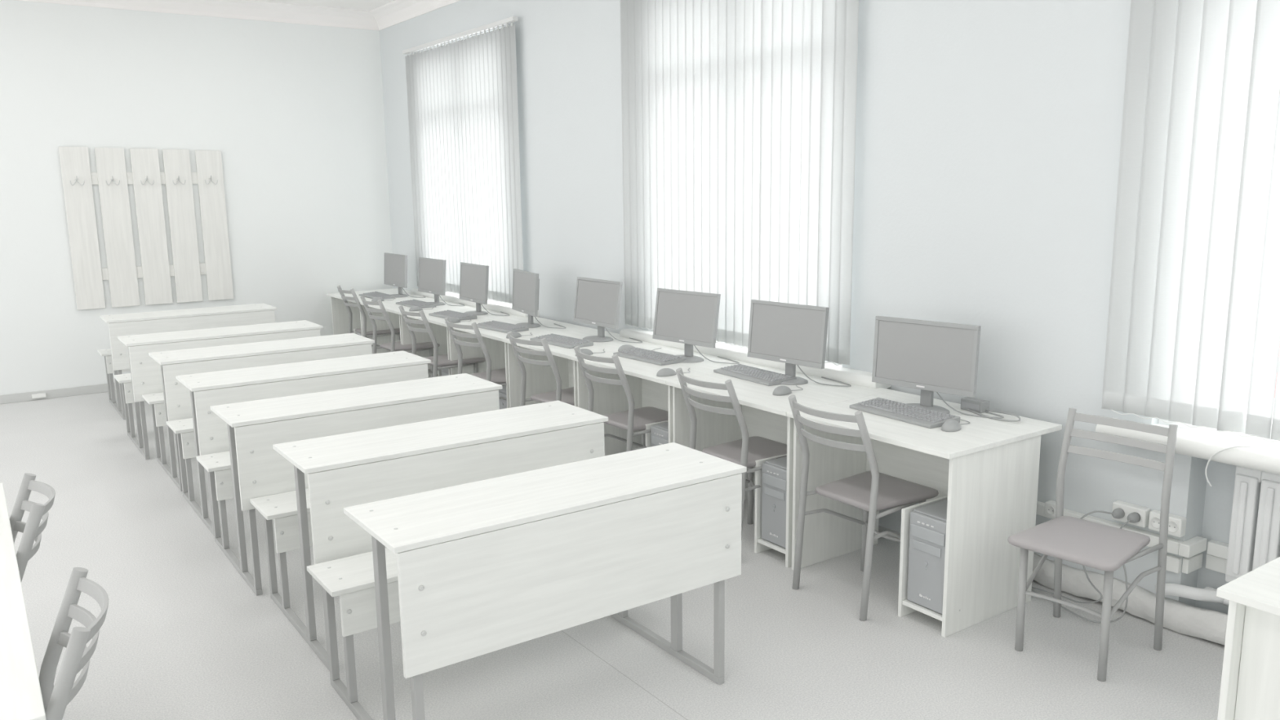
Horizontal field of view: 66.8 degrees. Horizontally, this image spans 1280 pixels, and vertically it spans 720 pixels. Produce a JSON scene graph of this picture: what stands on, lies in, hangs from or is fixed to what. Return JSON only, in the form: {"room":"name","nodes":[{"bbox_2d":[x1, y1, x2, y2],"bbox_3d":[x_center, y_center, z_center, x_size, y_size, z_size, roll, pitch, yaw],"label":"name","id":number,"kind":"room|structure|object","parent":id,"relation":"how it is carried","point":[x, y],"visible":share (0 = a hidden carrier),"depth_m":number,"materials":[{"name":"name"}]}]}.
{"room":"computer lab","nodes":[
{"label":"computer lab","id":0,"kind":"room"},
{"bbox_2d":[0,0,394,395],"bbox_3d":[-5.315,-1.372,8.159,7.600,3.470,0.150,-8,12,-34],"label":"wall","id":1,"kind":"structure","parent":0,"point":[295,113],"depth_m":8.80,"materials":[{"name":"white paint"}]},
{"bbox_2d":[31,392,46,398],"bbox_3d":[-5.201,0.310,8.391,0.105,0.035,0.026,-8,12,-34],"label":"outlet","id":2,"kind":"object","parent":1,"relation":"attached to","point":[37,395],"visible":1,"depth_m":8.38,"materials":[{"name":"white plastic"}]},
{"bbox_2d":[0,382,115,404],"bbox_3d":[-5.454,0.339,8.245,7.090,0.075,0.018,-8,12,-34],"label":"baseboard","id":3,"kind":"structure","parent":1,"relation":"attached to","point":[88,389],"depth_m":8.48,"materials":[{"name":"grey"}]},
{"bbox_2d":[58,146,233,310],"bbox_3d":[-4.386,-1.194,8.704,1.296,1.395,0.079,-8,12,-34],"label":"coat rack","id":4,"kind":"object","parent":1,"relation":"attached to","point":[112,177],"visible":1,"depth_m":8.69,"materials":[{"name":"white wood"}]},
{"bbox_2d":[16,0,378,30],"bbox_3d":[-5.413,-2.963,7.634,7.200,0.150,0.150,-8,12,-34],"label":"trim","id":5,"kind":"structure","parent":1,"relation":"attached to","point":[253,10],"depth_m":8.90,"materials":[{"name":"white paint"}]},
{"bbox_2d":[255,0,394,11],"bbox_3d":[-1.219,-2.177,2.141,7.700,0.120,14.450,-8,12,-34],"label":"ceiling","id":6,"kind":"structure","parent":0,"point":[362,5],"depth_m":9.03,"materials":[{"name":"white paint"}]},
{"bbox_2d":[0,391,1224,719],"bbox_3d":[-1.174,1.348,2.768,7.700,0.100,14.450,-8,12,-34],"label":"floor","id":7,"kind":"structure","parent":0,"point":[183,635],"depth_m":3.74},
{"bbox_2d":[0,482,46,719],"bbox_3d":[-1.964,0.967,2.538,0.650,0.750,1.900,-8,12,-34],"label":"table","id":8,"kind":"object","parent":7,"relation":"on","point":[20,693],"visible":1,"depth_m":2.18,"materials":[{"name":"white laminate"}]},
{"bbox_2d":[9,473,55,581],"bbox_3d":[-2.020,0.843,2.880,0.573,0.879,0.417,-8,12,-34],"label":"chair","id":9,"kind":"object","parent":7,"relation":"on","point":[32,530],"visible":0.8,"depth_m":2.90,"materials":[{"name":"grey paint"}]},
{"bbox_2d":[39,567,108,719],"bbox_3d":[-1.432,0.974,2.102,0.573,0.879,0.417,-6,12,-29],"label":"chair","id":10,"kind":"object","parent":7,"relation":"on","point":[77,656],"visible":1,"depth_m":2.21,"materials":[{"name":"grey paint"}]},
{"bbox_2d":[97,302,276,419],"bbox_3d":[-3.822,-0.043,8.224,1.270,0.792,0.890,-8,12,-34],"label":"school desk","id":11,"kind":"object","parent":7,"relation":"on","point":[117,360],"visible":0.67,"depth_m":7.81,"materials":[{"name":"white laminate"}]},
{"bbox_2d":[113,320,322,459],"bbox_3d":[-3.059,0.153,7.072,1.270,0.792,0.890,-8,12,-34],"label":"school desk","id":12,"kind":"object","parent":7,"relation":"on","point":[144,377],"visible":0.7,"depth_m":6.62,"materials":[{"name":"white laminate"}]},
{"bbox_2d":[142,333,374,491],"bbox_3d":[-2.494,0.270,6.373,1.270,0.792,0.890,-8,12,-34],"label":"school desk","id":13,"kind":"object","parent":7,"relation":"on","point":[174,403],"visible":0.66,"depth_m":5.96,"materials":[{"name":"white laminate"}]},
{"bbox_2d":[166,351,431,536],"bbox_3d":[-1.963,0.398,5.614,1.270,0.792,0.890,-8,12,-34],"label":"school desk","id":14,"kind":"object","parent":7,"relation":"on","point":[206,433],"visible":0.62,"depth_m":5.20,"materials":[{"name":"white laminate"}]},
{"bbox_2d":[195,373,502,595],"bbox_3d":[-1.448,0.525,4.866,1.270,0.792,0.890,-8,12,-34],"label":"school desk","id":15,"kind":"object","parent":7,"relation":"on","point":[251,468],"visible":0.55,"depth_m":4.42,"materials":[{"name":"white laminate"}]},
{"bbox_2d":[337,284,399,351],"bbox_3d":[-2.526,-0.269,9.158,0.573,0.879,0.417,-8,12,-34],"label":"chair","id":16,"kind":"object","parent":7,"relation":"on","point":[382,332],"visible":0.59,"depth_m":8.97,"materials":[{"name":"grey paint"}]},
{"bbox_2d":[326,288,421,336],"bbox_3d":[-2.558,-0.275,9.556,0.735,0.750,0.878,-8,12,-34],"label":"computer desk","id":17,"kind":"object","parent":7,"relation":"on","point":[340,313],"visible":0.24,"depth_m":9.72,"materials":[{"name":"white laminate"}]},
{"bbox_2d":[359,291,395,299],"bbox_3d":[-2.509,-0.615,9.236,0.185,0.031,0.470,-8,12,-34],"label":"keyboard","id":18,"kind":"object","parent":17,"relation":"on","point":[369,295],"visible":0.99,"depth_m":9.17,"materials":[{"name":"grey plastic"}]},
{"bbox_2d":[383,253,408,297],"bbox_3d":[-2.318,-0.808,9.240,0.189,0.405,0.500,-8,13,-36],"label":"monitor","id":19,"kind":"object","parent":17,"relation":"on","point":[395,273],"visible":0.98,"depth_m":9.20,"materials":[{"name":"grey plastic"}]},
{"bbox_2d":[360,295,439,377],"bbox_3d":[-2.035,-0.109,8.228,0.573,0.879,0.417,-8,13,-36],"label":"chair","id":20,"kind":"object","parent":7,"relation":"on","point":[393,346],"visible":0.57,"depth_m":8.12,"materials":[{"name":"grey paint"}]},
{"bbox_2d":[359,296,462,353],"bbox_3d":[-2.023,-0.148,8.805,0.735,0.750,0.978,-8,12,-34],"label":"computer desk","id":21,"kind":"object","parent":7,"relation":"on","point":[391,307],"visible":0.11,"depth_m":9.02,"materials":[{"name":"white laminate"}]},
{"bbox_2d":[371,297,395,302],"bbox_3d":[-2.344,-0.567,8.932,0.089,0.038,0.281,8,13,40],"label":"computer mouse","id":22,"kind":"object","parent":21,"relation":"on","point":[375,299],"visible":0.78,"depth_m":8.85,"materials":[{"name":"grey plastic"}]},
{"bbox_2d":[395,299,435,308],"bbox_3d":[-1.970,-0.493,8.512,0.185,0.031,0.470,-8,12,-34],"label":"keyboard","id":23,"kind":"object","parent":21,"relation":"on","point":[411,303],"visible":0.98,"depth_m":8.45,"materials":[{"name":"grey plastic"}]},
{"bbox_2d":[417,257,445,306],"bbox_3d":[-1.824,-0.691,8.546,0.189,0.405,0.500,-8,13,-37],"label":"monitor","id":24,"kind":"object","parent":21,"relation":"on","point":[432,272],"visible":0.94,"depth_m":8.52,"materials":[{"name":"grey plastic"}]},
{"bbox_2d":[438,294,464,306],"bbox_3d":[-1.637,-0.536,8.500,0.185,0.112,0.276,-8,12,-34],"label":"cable","id":25,"kind":"object","parent":21,"relation":"on","point":[438,295],"visible":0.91,"depth_m":8.49,"materials":[{"name":"grey plastic"}]},
{"bbox_2d":[249,400,608,671],"bbox_3d":[-0.901,0.640,4.177,1.270,0.792,0.890,-8,12,-34],"label":"school desk","id":26,"kind":"object","parent":7,"relation":"on","point":[344,470],"visible":0.73,"depth_m":3.77,"materials":[{"name":"white laminate"}]},
{"bbox_2d":[398,305,485,377],"bbox_3d":[-1.532,0.013,7.504,0.573,0.879,0.417,-8,13,-36],"label":"chair","id":27,"kind":"object","parent":7,"relation":"on","point":[437,360],"visible":0.63,"depth_m":7.34,"materials":[{"name":"grey paint"}]},
{"bbox_2d":[395,305,517,377],"bbox_3d":[-1.464,-0.015,8.018,0.735,0.750,0.968,-8,12,-34],"label":"computer desk","id":28,"kind":"object","parent":7,"relation":"on","point":[441,332],"visible":0.21,"depth_m":8.21,"materials":[{"name":"white laminate"}]},
{"bbox_2d":[408,306,434,311],"bbox_3d":[-1.827,-0.445,8.206,0.089,0.038,0.281,8,13,40],"label":"computer mouse","id":29,"kind":"object","parent":28,"relation":"on","point":[414,308],"visible":0.96,"depth_m":8.12,"materials":[{"name":"grey plastic"}]},
{"bbox_2d":[440,365,448,376],"bbox_3d":[-1.345,0.153,7.692,0.426,0.385,0.180,-8,12,-34],"label":"computer tower","id":30,"kind":"object","parent":28,"relation":"on","point":[444,371],"visible":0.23,"depth_m":7.56,"materials":[{"name":"grey"}]},
{"bbox_2d":[428,310,476,320],"bbox_3d":[-1.491,-0.357,7.711,0.185,0.031,0.470,-8,13,-37],"label":"keyboard","id":31,"kind":"object","parent":28,"relation":"on","point":[460,316],"visible":0.96,"depth_m":7.66,"materials":[{"name":"grey plastic"}]},
{"bbox_2d":[458,262,488,315],"bbox_3d":[-1.341,-0.576,7.867,0.189,0.405,0.500,-7,12,-33],"label":"monitor","id":32,"kind":"object","parent":28,"relation":"on","point":[473,277],"visible":0.96,"depth_m":7.83,"materials":[{"name":"grey plastic"}]},
{"bbox_2d":[480,303,509,315],"bbox_3d":[-1.154,-0.422,7.822,0.185,0.112,0.276,-8,12,-34],"label":"cable","id":33,"kind":"object","parent":28,"relation":"on","point":[481,304],"visible":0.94,"depth_m":7.82,"materials":[{"name":"grey plastic"}]},
{"bbox_2d":[444,316,506,400],"bbox_3d":[-1.038,0.130,6.809,0.573,0.879,0.417,-9,13,-39],"label":"chair","id":34,"kind":"object","parent":7,"relation":"on","point":[497,376],"visible":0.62,"depth_m":6.62,"materials":[{"name":"grey paint"}]},
{"bbox_2d":[443,315,591,408],"bbox_3d":[-0.909,0.116,7.239,0.735,0.750,0.958,-8,12,-34],"label":"computer desk","id":35,"kind":"object","parent":7,"relation":"on","point":[497,349],"visible":0.26,"depth_m":7.42,"materials":[{"name":"white laminate"}]},
{"bbox_2d":[448,317,471,323],"bbox_3d":[-1.368,-0.314,7.440,0.089,0.038,0.281,8,13,40],"label":"computer mouse","id":36,"kind":"object","parent":35,"relation":"on","point":[453,320],"visible":0.85,"depth_m":7.37,"materials":[{"name":"grey plastic"}]},
{"bbox_2d":[497,382,506,409],"bbox_3d":[-0.794,0.283,6.917,0.426,0.385,0.180,-8,12,-34],"label":"computer tower","id":37,"kind":"object","parent":35,"relation":"on","point":[502,393],"visible":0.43,"depth_m":6.78,"materials":[{"name":"grey metal"}]},
{"bbox_2d":[476,320,528,333],"bbox_3d":[-1.015,-0.244,7.041,0.185,0.031,0.470,-9,13,-39],"label":"keyboard","id":38,"kind":"object","parent":35,"relation":"on","point":[500,326],"visible":0.98,"depth_m":6.97,"materials":[{"name":"grey plastic"}]},
{"bbox_2d":[506,331,532,338],"bbox_3d":[-0.810,-0.186,6.678,0.089,0.038,0.281,6,12,34],"label":"computer mouse","id":39,"kind":"object","parent":35,"relation":"on","point":[516,335],"visible":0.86,"depth_m":6.60,"materials":[{"name":"grey plastic"}]},
{"bbox_2d":[511,268,540,328],"bbox_3d":[-0.834,-0.450,7.119,0.189,0.405,0.500,-6,11,-25],"label":"monitor","id":40,"kind":"object","parent":35,"relation":"on","point":[526,284],"visible":0.94,"depth_m":7.08,"materials":[{"name":"grey plastic"}]},
{"bbox_2d":[534,316,565,328],"bbox_3d":[-0.648,-0.295,7.076,0.185,0.112,0.276,-8,12,-34],"label":"cable","id":41,"kind":"object","parent":35,"relation":"on","point":[535,317],"visible":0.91,"depth_m":7.09,"materials":[{"name":"grey plastic"}]},
{"bbox_2d":[306,442,746,719],"bbox_3d":[-0.398,0.768,3.421,1.270,0.792,0.890,-8,12,-34],"label":"school desk","id":42,"kind":"object","parent":7,"relation":"on","point":[471,570],"visible":1,"depth_m":3.05,"materials":[{"name":"white laminate"}]},
{"bbox_2d":[506,331,573,406],"bbox_3d":[-0.505,0.251,6.094,0.573,0.879,0.417,-9,13,-39],"label":"chair","id":43,"kind":"object","parent":7,"relation":"on","point":[565,395],"visible":0.55,"depth_m":5.95,"materials":[{"name":"grey paint"}]},
{"bbox_2d":[502,328,660,408],"bbox_3d":[-0.374,0.243,6.486,0.735,0.750,0.903,-8,12,-34],"label":"computer desk","id":44,"kind":"object","parent":7,"relation":"on","point":[540,379],"visible":0.24,"depth_m":6.67,"materials":[{"name":"white laminate"}]},
{"bbox_2d":[529,333,593,348],"bbox_3d":[-0.517,-0.127,6.350,0.185,0.031,0.470,-9,13,-38],"label":"keyboard","id":45,"kind":"object","parent":44,"relation":"on","point":[560,340],"visible":0.99,"depth_m":6.28,"materials":[{"name":"grey plastic"}]},
{"bbox_2d":[573,276,622,342],"bbox_3d":[-0.284,-0.334,6.432,0.189,0.404,0.500,-8,13,-36],"label":"monitor","id":46,"kind":"object","parent":44,"relation":"on","point":[597,302],"visible":0.98,"depth_m":6.41,"materials":[{"name":"grey plastic"}]},
{"bbox_2d":[604,327,642,342],"bbox_3d":[-0.096,-0.180,6.386,0.185,0.112,0.276,-8,12,-34],"label":"cable","id":47,"kind":"object","parent":44,"relation":"on","point":[605,327],"visible":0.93,"depth_m":6.39,"materials":[{"name":"grey plastic"}]},
{"bbox_2d":[573,345,668,451],"bbox_3d":[-0.052,0.352,5.492,0.573,0.879,0.417,-8,13,-36],"label":"chair","id":48,"kind":"object","parent":7,"relation":"on","point":[633,420],"visible":0.7,"depth_m":5.36,"materials":[{"name":"grey paint"}]},
{"bbox_2d":[570,344,761,455],"bbox_3d":[0.163,0.371,5.731,0.735,0.750,0.963,-8,12,-34],"label":"computer desk","id":49,"kind":"object","parent":7,"relation":"on","point":[647,389],"visible":0.19,"depth_m":5.95,"materials":[{"name":"white laminate"}]},
{"bbox_2d":[575,348,604,355],"bbox_3d":[-0.282,-0.061,5.939,0.089,0.038,0.281,8,13,40],"label":"computer mouse","id":50,"kind":"object","parent":49,"relation":"on","point":[585,351],"visible":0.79,"depth_m":5.87,"materials":[{"name":"grey plastic"}]},
{"bbox_2d":[617,344,661,351],"bbox_3d":[0.003,-0.077,6.010,0.281,0.038,0.089,-2,10,-9],"label":"computer mouse","id":51,"kind":"object","parent":49,"relation":"on","point":[624,347],"visible":0.49,"depth_m":5.98,"materials":[{"name":"grey plastic"}]},
{"bbox_2d":[613,347,685,365],"bbox_3d":[0.052,-0.024,5.731,0.185,0.031,0.470,-8,13,-36],"label":"keyboard","id":52,"kind":"object","parent":49,"relation":"on","point":[655,357],"visible":1,"depth_m":5.67,"materials":[{"name":"grey plastic"}]},
{"bbox_2d":[650,422,668,446],"bbox_3d":[0.279,0.538,5.407,0.428,0.385,0.180,-8,12,-34],"label":"computer tower","id":53,"kind":"object","parent":49,"relation":"on","point":[659,433],"visible":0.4,"depth_m":5.28,"materials":[{"name":"grey plastic"}]},
{"bbox_2d":[656,368,689,377],"bbox_3d":[0.204,0.053,5.266,0.281,0.038,0.089,-10,14,-43],"label":"computer mouse","id":54,"kind":"object","parent":49,"relation":"on","point":[663,372],"visible":0.95,"depth_m":5.19,"materials":[{"name":"grey plastic"}]},
{"bbox_2d":[652,288,720,363],"bbox_3d":[0.264,-0.201,5.645,0.189,0.404,0.500,-10,13,-41],"label":"monitor","id":55,"kind":"object","parent":49,"relation":"on","point":[691,320],"visible":0.95,"depth_m":5.62,"materials":[{"name":"grey plastic"}]},
{"bbox_2d":[693,345,739,364],"bbox_3d":[0.453,-0.046,5.597,0.185,0.112,0.276,-8,12,-34],"label":"cable","id":56,"kind":"object","parent":49,"relation":"on","point":[694,345],"visible":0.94,"depth_m":5.61,"materials":[{"name":"grey plastic"}]},
{"bbox_2d":[675,368,786,541],"bbox_3d":[0.493,0.472,4.778,0.573,0.879,0.417,-8,12,-34],"label":"chair","id":57,"kind":"object","parent":7,"relation":"on","point":[744,451],"visible":0.73,"depth_m":4.68,"materials":[{"name":"grey paint"}]},
{"bbox_2d":[666,365,895,567],"bbox_3d":[0.700,0.498,4.977,0.735,0.750,0.903,-8,12,-34],"label":"computer desk","id":58,"kind":"object","parent":7,"relation":"on","point":[764,413],"visible":0.4,"depth_m":4.93,"materials":[{"name":"white laminate"}]},
{"bbox_2d":[713,364,796,386],"bbox_3d":[0.603,0.074,5.136,0.185,0.031,0.470,-7,12,-32],"label":"keyboard","id":59,"kind":"object","parent":58,"relation":"on","point":[752,374],"visible":1,"depth_m":5.09,"materials":[{"name":"grey plastic"}]},
{"bbox_2d":[757,537,785,554],"bbox_3d":[0.810,0.859,4.719,0.455,0.017,0.203,-8,12,-34],"label":"shelf","id":60,"kind":"object","parent":58,"relation":"attached to","point":[761,541],"depth_m":4.60,"materials":[{"name":"white laminate"}]},
{"bbox_2d":[761,456,786,547],"bbox_3d":[0.800,0.662,4.677,0.426,0.385,0.180,-8,12,-34],"label":"computer tower","id":61,"kind":"object","parent":58,"relation":"on","point":[774,472],"visible":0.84,"depth_m":4.56,"materials":[{"name":"grey"}]},
{"bbox_2d":[772,384,803,395],"bbox_3d":[0.743,0.133,4.777,0.089,0.038,0.281,6,12,34],"label":"computer mouse","id":62,"kind":"object","parent":58,"relation":"on","point":[782,390],"visible":1,"depth_m":4.68,"materials":[{"name":"grey plastic"}]},
{"bbox_2d":[746,299,829,385],"bbox_3d":[0.757,-0.090,4.986,0.189,0.405,0.500,-9,13,-40],"label":"monitor","id":63,"kind":"object","parent":58,"relation":"on","point":[793,335],"visible":0.88,"depth_m":4.95,"materials":[{"name":"grey plastic"}]},
{"bbox_2d":[796,364,851,386],"bbox_3d":[0.946,0.064,4.938,0.185,0.112,0.276,-8,12,-34],"label":"cable","id":64,"kind":"object","parent":58,"relation":"on","point":[848,384],"visible":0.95,"depth_m":4.94,"materials":[{"name":"grey plastic"}]},
{"bbox_2d":[788,395,938,621],"bbox_3d":[0.942,0.580,4.138,0.573,0.879,0.417,-8,12,-34],"label":"chair","id":65,"kind":"object","parent":7,"relation":"on","point":[872,491],"visible":0.97,"depth_m":4.07,"materials":[{"name":"grey paint"}]},
{"bbox_2d":[786,391,1062,637],"bbox_3d":[1.212,0.620,4.256,0.735,0.750,0.878,-8,12,-34],"label":"computer desk","id":66,"kind":"object","parent":7,"relation":"on","point":[987,470],"visible":0.73,"depth_m":3.96,"materials":[{"name":"white laminate"}]},
{"bbox_2d":[849,397,959,428],"bbox_3d":[1.151,0.226,4.245,0.185,0.031,0.470,-7,12,-32],"label":"keyboard","id":67,"kind":"object","parent":66,"relation":"on","point":[927,418],"visible":1,"depth_m":4.20,"materials":[{"name":"grey plastic"}]},
{"bbox_2d":[902,599,942,621],"bbox_3d":[1.316,0.979,4.008,0.455,0.017,0.203,-8,12,-34],"label":"shelf","id":68,"kind":"object","parent":66,"relation":"attached to","point":[905,602],"depth_m":3.89,"materials":[{"name":"white laminate"}]},
{"bbox_2d":[871,315,981,413],"bbox_3d":[1.262,0.026,4.294,0.189,0.405,0.500,-10,14,-43],"label":"monitor","id":69,"kind":"object","parent":66,"relation":"on","point":[930,357],"visible":0.91,"depth_m":4.26,"materials":[{"name":"grey plastic"}]},
{"bbox_2d":[906,499,947,613],"bbox_3d":[1.305,0.782,3.966,0.426,0.385,0.180,-8,12,-34],"label":"computer tower","id":70,"kind":"object","parent":66,"relation":"on","point":[927,528],"visible":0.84,"depth_m":3.85,"materials":[{"name":"grey"}]},
{"bbox_2d":[941,418,969,431],"bbox_3d":[1.329,0.252,4.061,0.089,0.038,0.281,5,12,28],"label":"computer mouse","id":71,"kind":"object","parent":66,"relation":"on","point":[950,425],"visible":0.92,"depth_m":3.96,"materials":[{"name":"grey plastic"}]},
{"bbox_2d":[936,391,1004,417],"bbox_3d":[1.451,0.181,4.245,0.185,0.112,0.276,-8,12,-34],"label":"cable","id":72,"kind":"object","parent":66,"relation":"on","point":[944,401],"visible":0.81,"depth_m":4.24,"materials":[{"name":"grey plastic"}]},
{"bbox_2d":[960,396,989,413],"bbox_3d":[1.490,0.200,4.315,0.062,0.050,0.110,-8,12,-34],"label":"box","id":73,"kind":"object","parent":66,"relation":"on","point":[980,406],"visible":1,"depth_m":4.29,"materials":[{"name":"grey plastic"}]},
{"bbox_2d":[961,401,979,410],"bbox_3d":[1.466,0.204,4.298,0.002,0.024,0.090,-8,12,-34],"label":"vent","id":74,"kind":"object","parent":73,"relation":"attached to","point":[974,406],"depth_m":4.30,"materials":[{"name":"grey plastic"}]},
{"bbox_2d":[966,408,1020,422],"bbox_3d":[1.523,0.229,4.216,0.085,0.025,0.328,-5,11,-25],"label":"cable","id":75,"kind":"object","parent":66,"relation":"on","point":[970,410],"visible":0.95,"depth_m":4.16,"materials":[{"name":"grey plastic"}]},
{"bbox_2d":[1031,507,1124,603],"bbox_3d":[1.768,0.792,4.097,0.126,0.438,0.474,-8,12,-34],"label":"plug","id":76,"kind":"object","parent":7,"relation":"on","point":[1118,513],"visible":0.81,"depth_m":3.92,"materials":[{"name":"grey plastic"}]},
{"bbox_2d":[1031,511,1140,622],"bbox_3d":[1.781,0.804,4.037,0.175,0.440,0.548,-8,12,-34],"label":"plug","id":77,"kind":"object","parent":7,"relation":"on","point":[1133,517],"visible":0.63,"depth_m":3.85,"materials":[{"name":"grey plastic"}]},
{"bbox_2d":[1007,408,1177,681],"bbox_3d":[1.657,0.669,3.596,0.487,0.876,0.417,-9,13,-40],"label":"chair","id":78,"kind":"object","parent":7,"relation":"on","point":[1095,545],"visible":1,"depth_m":3.58,"materials":[{"name":"grey paint"}]},
{"bbox_2d":[1216,556,1279,719],"bbox_3d":[2.048,0.986,2.141,0.620,0.750,1.250,-8,12,-34],"label":"desk","id":79,"kind":"object","parent":7,"relation":"on","point":[1250,686],"visible":1,"depth_m":2.42,"materials":[{"name":"white laminate"}]},
{"bbox_2d":[379,0,1235,613],"bbox_3d":[1.650,-0.774,4.295,0.170,3.470,14.253,-8,12,-35],"label":"wall","id":80,"kind":"structure","parent":0,"point":[988,132],"depth_m":4.39,"materials":[{"name":"white paint"}]},
{"bbox_2d":[368,0,460,30],"bbox_3d":[1.498,-2.390,3.914,0.150,0.150,14.253,-8,12,-35],"label":"trim","id":81,"kind":"structure","parent":80,"relation":"attached to","point":[396,11],"depth_m":9.02,"materials":[{"name":"white paint"}]},
{"bbox_2d":[402,16,523,303],"bbox_3d":[-1.523,-1.668,8.422,0.132,2.220,2.160,-8,12,-35],"label":"vertical blind","id":82,"kind":"object","parent":80,"relation":"attached to","point":[462,95],"visible":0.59,"depth_m":8.23,"materials":[{"name":"white"}]},
{"bbox_2d":[410,288,538,317],"bbox_3d":[-1.497,-1.605,8.426,0.220,2.281,2.302,-8,12,-35],"label":"windowsill","id":83,"kind":"structure","parent":80,"relation":"in","point":[499,306],"depth_m":8.35,"materials":[{"name":"white plastic"}]},
{"bbox_2d":[620,0,858,364],"bbox_3d":[0.511,-1.247,5.623,0.132,2.320,2.050,-8,12,-35],"label":"vertical blind","id":84,"kind":"object","parent":80,"relation":"attached to","point":[739,117],"visible":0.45,"depth_m":5.49,"materials":[{"name":"white"}]},
{"bbox_2d":[619,328,891,388],"bbox_3d":[0.587,-1.123,5.567,0.220,2.281,2.242,-8,12,-35],"label":"windowsill","id":85,"kind":"structure","parent":80,"relation":"in","point":[837,372],"depth_m":5.47,"materials":[{"name":"white plastic"}]},
{"bbox_2d":[1044,500,1056,517],"bbox_3d":[1.787,0.645,4.189,0.048,0.060,0.065,-8,12,-35],"label":"wall socket","id":86,"kind":"object","parent":80,"relation":"attached to","point":[1050,506],"visible":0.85,"depth_m":4.18,"materials":[{"name":"white plastic"}]},
{"bbox_2d":[1046,506,1054,514],"bbox_3d":[1.769,0.647,4.176,0.003,0.037,0.037,-8,12,-34],"label":"outlet","id":87,"kind":"object","parent":86,"relation":"attached to","point":[1050,509],"depth_m":4.18,"materials":[{"name":"grey plastic"}]},
{"bbox_2d":[1032,552,1227,645],"bbox_3d":[2.433,1.081,3.350,0.057,0.128,2.921,-8,12,-35],"label":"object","id":88,"kind":"structure","parent":80,"relation":"attached to","point":[1180,617],"depth_m":3.90,"materials":[{"name":"paint"}]},
{"bbox_2d":[1111,500,1151,527],"bbox_3d":[1.979,0.621,3.911,0.048,0.074,0.136,-8,12,-35],"label":"wall socket","id":89,"kind":"object","parent":80,"relation":"attached to","point":[1144,512],"visible":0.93,"depth_m":3.88,"materials":[{"name":"white plastic"}]},
{"bbox_2d":[1132,511,1142,523],"bbox_3d":[1.980,0.628,3.872,0.003,0.046,0.046,-8,12,-35],"label":"outlet","id":90,"kind":"object","parent":89,"relation":"attached to","point":[1140,513],"depth_m":3.86,"materials":[{"name":"grey plastic"}]},
{"bbox_2d":[1035,501,1228,559],"bbox_3d":[2.529,0.805,3.364,0.178,0.065,2.907,-9,13,-39],"label":"duct","id":91,"kind":"object","parent":80,"relation":"attached to","point":[1188,548],"visible":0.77,"depth_m":3.79,"materials":[{"name":"white plastic"}]},
{"bbox_2d":[1148,510,1186,537],"bbox_3d":[2.063,0.640,3.796,0.048,0.074,0.125,-8,12,-35],"label":"wall socket","id":92,"kind":"object","parent":80,"relation":"attached to","point":[1176,524],"visible":0.89,"depth_m":3.76,"materials":[{"name":"white plastic"}]},
{"bbox_2d":[1150,516,1159,528],"bbox_3d":[2.028,0.638,3.807,0.003,0.046,0.046,-8,12,-35],"label":"outlet","id":93,"kind":"object","parent":92,"relation":"attached to","point":[1154,521],"depth_m":3.81,"materials":[{"name":"grey plastic"}]},
{"bbox_2d":[1168,520,1177,533],"bbox_3d":[2.063,0.647,3.759,0.003,0.046,0.046,-8,12,-35],"label":"outlet","id":94,"kind":"object","parent":92,"relation":"attached to","point":[1172,525],"depth_m":3.76,"materials":[{"name":"grey plastic"}]},
{"bbox_2d":[1095,417,1279,475],"bbox_3d":[2.599,-0.658,2.807,0.220,2.281,2.387,-8,12,-35],"label":"windowsill","id":95,"kind":"structure","parent":80,"relation":"in","point":[1202,442],"depth_m":3.57,"materials":[{"name":"white plastic"}]},
{"bbox_2d":[1204,445,1270,486],"bbox_3d":[2.151,0.390,3.497,0.192,0.168,0.028,6,12,33],"label":"cord","id":96,"kind":"object","parent":95,"relation":"hanging from","point":[1227,448],"visible":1,"depth_m":3.50,"materials":[{"name":"white plastic"}]},
{"bbox_2d":[1101,0,1279,441],"bbox_3d":[2.398,-0.817,3.031,0.133,2.305,1.800,-8,12,-35],"label":"vertical blind","id":97,"kind":"object","parent":80,"relation":"attached to","point":[1202,95],"visible":1,"depth_m":3.53,"materials":[{"name":"white"}]},
{"bbox_2d":[1155,582,1229,605],"bbox_3d":[2.737,1.030,3.057,0.133,0.068,2.113,-9,13,-37],"label":"pipe","id":98,"kind":"object","parent":80,"relation":"attached to","point":[1208,593],"visible":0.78,"depth_m":3.74,"materials":[{"name":"white metal"}]},
{"bbox_2d":[1165,552,1226,573],"bbox_3d":[2.792,0.921,3.077,0.160,0.060,2.108,-9,13,-39],"label":"duct","id":99,"kind":"object","parent":80,"relation":"attached to","point":[1215,563],"visible":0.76,"depth_m":3.79,"materials":[{"name":"white plastic"}]},
{"bbox_2d":[1225,466,1279,582],"bbox_3d":[2.590,0.690,3.219,0.144,0.460,1.145,-8,12,-35],"label":"radiator","id":100,"kind":"object","parent":80,"relation":"attached to","point":[1254,542],"visible":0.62,"depth_m":3.57,"materials":[{"name":"white metal"}]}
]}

